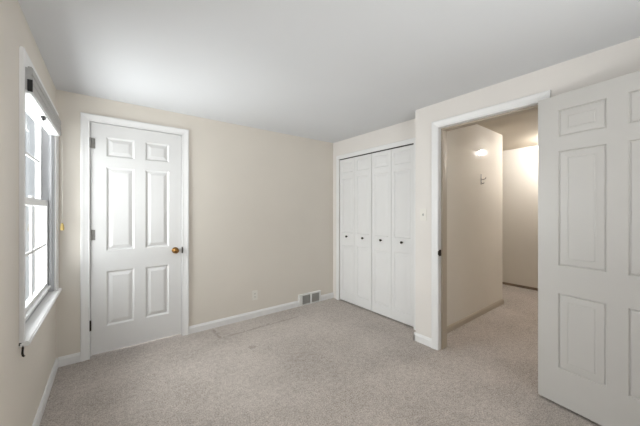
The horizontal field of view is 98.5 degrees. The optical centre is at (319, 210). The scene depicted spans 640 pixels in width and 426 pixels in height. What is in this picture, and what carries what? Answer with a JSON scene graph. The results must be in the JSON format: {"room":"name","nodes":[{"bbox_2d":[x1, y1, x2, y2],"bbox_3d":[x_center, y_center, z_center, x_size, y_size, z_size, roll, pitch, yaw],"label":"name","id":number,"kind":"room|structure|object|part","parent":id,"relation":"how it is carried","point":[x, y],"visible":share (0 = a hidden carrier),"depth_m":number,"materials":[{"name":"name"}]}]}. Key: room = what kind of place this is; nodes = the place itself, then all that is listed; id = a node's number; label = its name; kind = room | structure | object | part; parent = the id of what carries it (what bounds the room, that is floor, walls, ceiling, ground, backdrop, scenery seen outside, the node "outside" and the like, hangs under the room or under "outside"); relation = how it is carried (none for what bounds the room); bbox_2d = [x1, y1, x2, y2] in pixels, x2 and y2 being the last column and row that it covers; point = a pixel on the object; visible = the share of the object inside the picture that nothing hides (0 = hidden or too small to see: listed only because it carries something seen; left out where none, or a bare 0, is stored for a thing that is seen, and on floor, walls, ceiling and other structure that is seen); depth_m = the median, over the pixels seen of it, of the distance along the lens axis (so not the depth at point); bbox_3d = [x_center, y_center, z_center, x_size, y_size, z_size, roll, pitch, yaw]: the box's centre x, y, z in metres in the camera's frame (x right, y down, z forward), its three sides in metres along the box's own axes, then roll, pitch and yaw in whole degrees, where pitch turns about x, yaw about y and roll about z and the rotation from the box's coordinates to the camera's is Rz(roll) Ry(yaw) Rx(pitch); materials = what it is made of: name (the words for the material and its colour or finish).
{"room":"empty bedroom","nodes":[
{"label":"empty bedroom","id":0,"kind":"room"},
{"bbox_2d":[0,0,55,425],"bbox_3d":[-0.920,0.120,0.562,0.100,2.410,4.153,0,0,-37],"label":"wall","id":1,"kind":"structure","parent":0,"point":[23,380],"depth_m":1.25,"materials":[{"name":"beige paint"}]},
{"bbox_2d":[19,343,24,356],"bbox_3d":[-1.426,0.668,1.320,0.021,0.074,0.018,0,0,-37],"label":"hook","id":2,"kind":"object","parent":1,"relation":"attached to","point":[22,348],"visible":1,"depth_m":1.32,"materials":[{"name":"brown metal"}]},
{"bbox_2d":[19,46,61,346],"bbox_3d":[-1.817,-0.066,1.745,0.157,1.436,1.168,0,0,-37],"label":"window","id":3,"kind":"structure","parent":1,"relation":"in","point":[33,311],"depth_m":2.02,"materials":[{"name":"white paint"}]},
{"bbox_3d":[-1.847,-0.369,1.715,0.031,0.678,0.996,0,0,-38],"label":"sash","id":4,"kind":"part","parent":3,"relation":"part of","materials":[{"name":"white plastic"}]},
{"bbox_3d":[-1.813,0.276,1.741,0.048,0.706,0.996,0,0,-38],"label":"sash","id":5,"kind":"part","parent":3,"relation":"part of","materials":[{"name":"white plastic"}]},
{"bbox_3d":[-1.829,-0.037,1.729,0.118,1.375,1.030,0,0,-38],"label":"frame","id":6,"kind":"part","parent":3,"relation":"part of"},
{"bbox_3d":[-1.783,0.641,1.771,0.071,0.022,1.168,0,0,-38],"label":"sill","id":7,"kind":"part","parent":3,"relation":"part of","materials":[{"name":"white paint"}]},
{"bbox_2d":[25,66,63,229],"bbox_3d":[-1.773,-0.278,1.777,0.086,0.876,1.061,0,0,-37],"label":"window shade","id":8,"kind":"object","parent":3,"relation":"attached to","point":[37,101],"visible":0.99,"depth_m":1.62,"materials":[{"name":"white plastic"}]},
{"bbox_3d":[-1.781,-0.591,1.766,0.060,0.007,1.010,0,0,-38],"label":"rail","id":9,"kind":"part","parent":8,"relation":"part of","materials":[{"name":"white plastic"}]},
{"bbox_2d":[32,358,57,425],"bbox_3d":[-0.912,1.236,0.644,0.013,0.078,4.033,0,0,-37],"label":"baseboard","id":10,"kind":"structure","parent":1,"relation":"attached to","point":[42,405],"depth_m":1.82,"materials":[{"name":"white paint"}]},
{"bbox_2d":[35,89,332,358],"bbox_3d":[-0.746,0.120,3.389,3.858,2.410,0.120,0,0,-37],"label":"wall","id":11,"kind":"structure","parent":0,"point":[261,201],"depth_m":3.13,"materials":[{"name":"beige paint"}]},
{"bbox_2d":[80,112,188,361],"bbox_3d":[-1.723,0.223,2.628,0.843,2.104,0.138,0,0,-37],"label":"door frame","id":12,"kind":"structure","parent":11,"relation":"attached to","point":[85,118],"depth_m":2.38,"materials":[{"name":"white paint"}]},
{"bbox_2d":[89,122,182,354],"bbox_3d":[-1.684,0.244,2.580,0.730,2.014,0.104,0,0,-37],"label":"door","id":13,"kind":"structure","parent":11,"relation":"in","point":[135,232],"depth_m":2.57,"materials":[{"name":"white paint"}]},
{"bbox_3d":[-1.437,0.400,2.747,0.062,0.062,0.068,0,0,-38],"label":"knob","id":14,"kind":"part","parent":13,"relation":"part of","materials":[{"name":"gold metal"}]},
{"bbox_2d":[58,292,333,366],"bbox_3d":[-0.968,1.236,3.135,2.931,0.078,0.013,0,0,-37],"label":"baseboard","id":15,"kind":"structure","parent":11,"relation":"attached to","point":[72,358],"depth_m":3.10,"materials":[{"name":"white paint"}]},
{"bbox_2d":[252,290,257,300],"bbox_3d":[-0.775,1.010,3.285,0.070,0.115,0.010,0,0,-37],"label":"wall outlet","id":16,"kind":"object","parent":11,"relation":"attached to","point":[255,292],"visible":1,"depth_m":3.28,"materials":[{"name":"beige plastic"}]},
{"bbox_2d":[298,290,320,306],"bbox_3d":[-0.139,1.198,3.765,0.368,0.155,0.022,0,0,-37],"label":"air vent","id":17,"kind":"object","parent":11,"relation":"in","point":[315,296],"visible":1,"depth_m":3.76,"materials":[{"name":"white metal"}]},
{"bbox_2d":[39,284,600,425],"bbox_3d":[1.367,1.305,2.393,5.998,0.060,4.273,0,0,-37],"label":"floor","id":18,"kind":"structure","parent":0,"point":[329,362],"depth_m":2.12,"materials":[{"name":"beige carpet"}]},
{"bbox_2d":[18,0,639,142],"bbox_3d":[0.518,-1.085,1.742,3.858,0.200,4.273,0,0,-37],"label":"ceiling","id":19,"kind":"structure","parent":0,"point":[332,71],"depth_m":1.68,"materials":[{"name":"paint"}]},
{"bbox_2d":[333,118,415,299],"bbox_3d":[0.690,0.120,3.466,0.100,2.410,1.507,0,0,-37],"label":"wall","id":20,"kind":"structure","parent":0,"point":[405,130],"depth_m":3.59,"materials":[{"name":"white paint"}]},
{"bbox_2d":[336,137,415,329],"bbox_3d":[0.639,0.247,3.440,0.012,2.056,1.323,0,0,-37],"label":"door frame","id":21,"kind":"structure","parent":20,"relation":"attached to","point":[412,140],"depth_m":3.39,"materials":[{"name":"white paint"}]},
{"bbox_2d":[340,143,413,159],"bbox_3d":[0.657,-0.723,3.454,0.026,0.012,1.209,0,0,-37],"label":"track","id":22,"kind":"object","parent":20,"relation":"attached to","point":[412,143],"visible":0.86,"depth_m":3.35,"materials":[{"name":"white metal"}]},
{"bbox_2d":[340,154,371,310],"bbox_3d":[0.464,0.272,3.687,0.056,1.970,0.594,0,0,-37],"label":"door","id":23,"kind":"structure","parent":22,"relation":"hanging from","point":[355,172],"depth_m":3.66,"materials":[{"name":"white paint"}]},
{"bbox_2d":[372,144,413,326],"bbox_3d":[0.831,0.272,3.210,0.056,1.970,0.597,0,0,-37],"label":"door","id":24,"kind":"structure","parent":22,"relation":"hanging from","point":[392,169],"depth_m":3.20,"materials":[{"name":"white paint"}]},
{"bbox_2d":[447,124,501,325],"bbox_3d":[1.768,0.095,3.279,1.783,2.460,0.101,0,0,-37],"label":"wall","id":25,"kind":"structure","parent":0,"point":[474,209],"depth_m":3.25,"materials":[{"name":"paint"}]},
{"bbox_2d":[447,299,503,332],"bbox_3d":[1.807,1.242,3.238,1.795,0.066,0.013,0,0,-37],"label":"baseboard","id":26,"kind":"structure","parent":25,"relation":"attached to","point":[479,313],"depth_m":3.22,"materials":[{"name":"beige paint"}]},
{"bbox_2d":[478,110,537,150],"bbox_3d":[2.543,-1.110,3.296,3.033,0.150,4.273,0,0,-37],"label":"ceiling","id":27,"kind":"structure","parent":0,"point":[520,130],"depth_m":3.52,"materials":[{"name":"paint"}]},
{"bbox_2d":[502,146,537,287],"bbox_3d":[3.698,0.095,4.182,0.120,2.460,4.273,0,0,-37],"label":"wall","id":28,"kind":"structure","parent":0,"point":[520,165],"depth_m":4.57,"materials":[{"name":"paint"}]},
{"bbox_2d":[502,282,537,290],"bbox_3d":[3.646,1.255,4.142,0.012,0.040,4.033,0,0,-37],"label":"trim","id":29,"kind":"structure","parent":28,"relation":"attached to","point":[504,283],"depth_m":4.56,"materials":[{"name":"wood"}]},
{"bbox_2d":[416,37,639,337],"bbox_3d":[1.789,0.120,1.692,0.115,2.410,2.646,0,0,-37],"label":"wall","id":30,"kind":"structure","parent":0,"point":[621,59],"depth_m":2.25,"materials":[{"name":"white paint"}]},
{"bbox_2d":[414,332,430,346],"bbox_3d":[1.783,1.236,1.771,0.228,0.078,2.539,0,0,-37],"label":"baseboard","id":31,"kind":"structure","parent":30,"relation":"attached to","point":[419,338],"depth_m":2.63,"materials":[{"name":"white paint"}]},
{"bbox_2d":[420,209,426,220],"bbox_3d":[0.983,0.040,2.632,0.019,0.114,0.070,0,0,-37],"label":"light switch","id":32,"kind":"object","parent":30,"relation":"attached to","point":[423,212],"visible":1,"depth_m":2.63,"materials":[{"name":"beige plastic"}]},
{"bbox_2d":[431,90,550,349],"bbox_3d":[1.349,0.228,2.252,0.134,2.094,0.867,0,0,-37],"label":"door frame","id":33,"kind":"structure","parent":30,"relation":"attached to","point":[531,99],"depth_m":2.53,"materials":[{"name":"white paint"}]},
{"bbox_2d":[538,71,639,425],"bbox_3d":[1.669,0.253,1.572,0.132,2.008,0.745,0,0,-27],"label":"door","id":34,"kind":"structure","parent":30,"relation":"in","point":[589,136],"depth_m":1.66,"materials":[{"name":"paint"}]}
]}

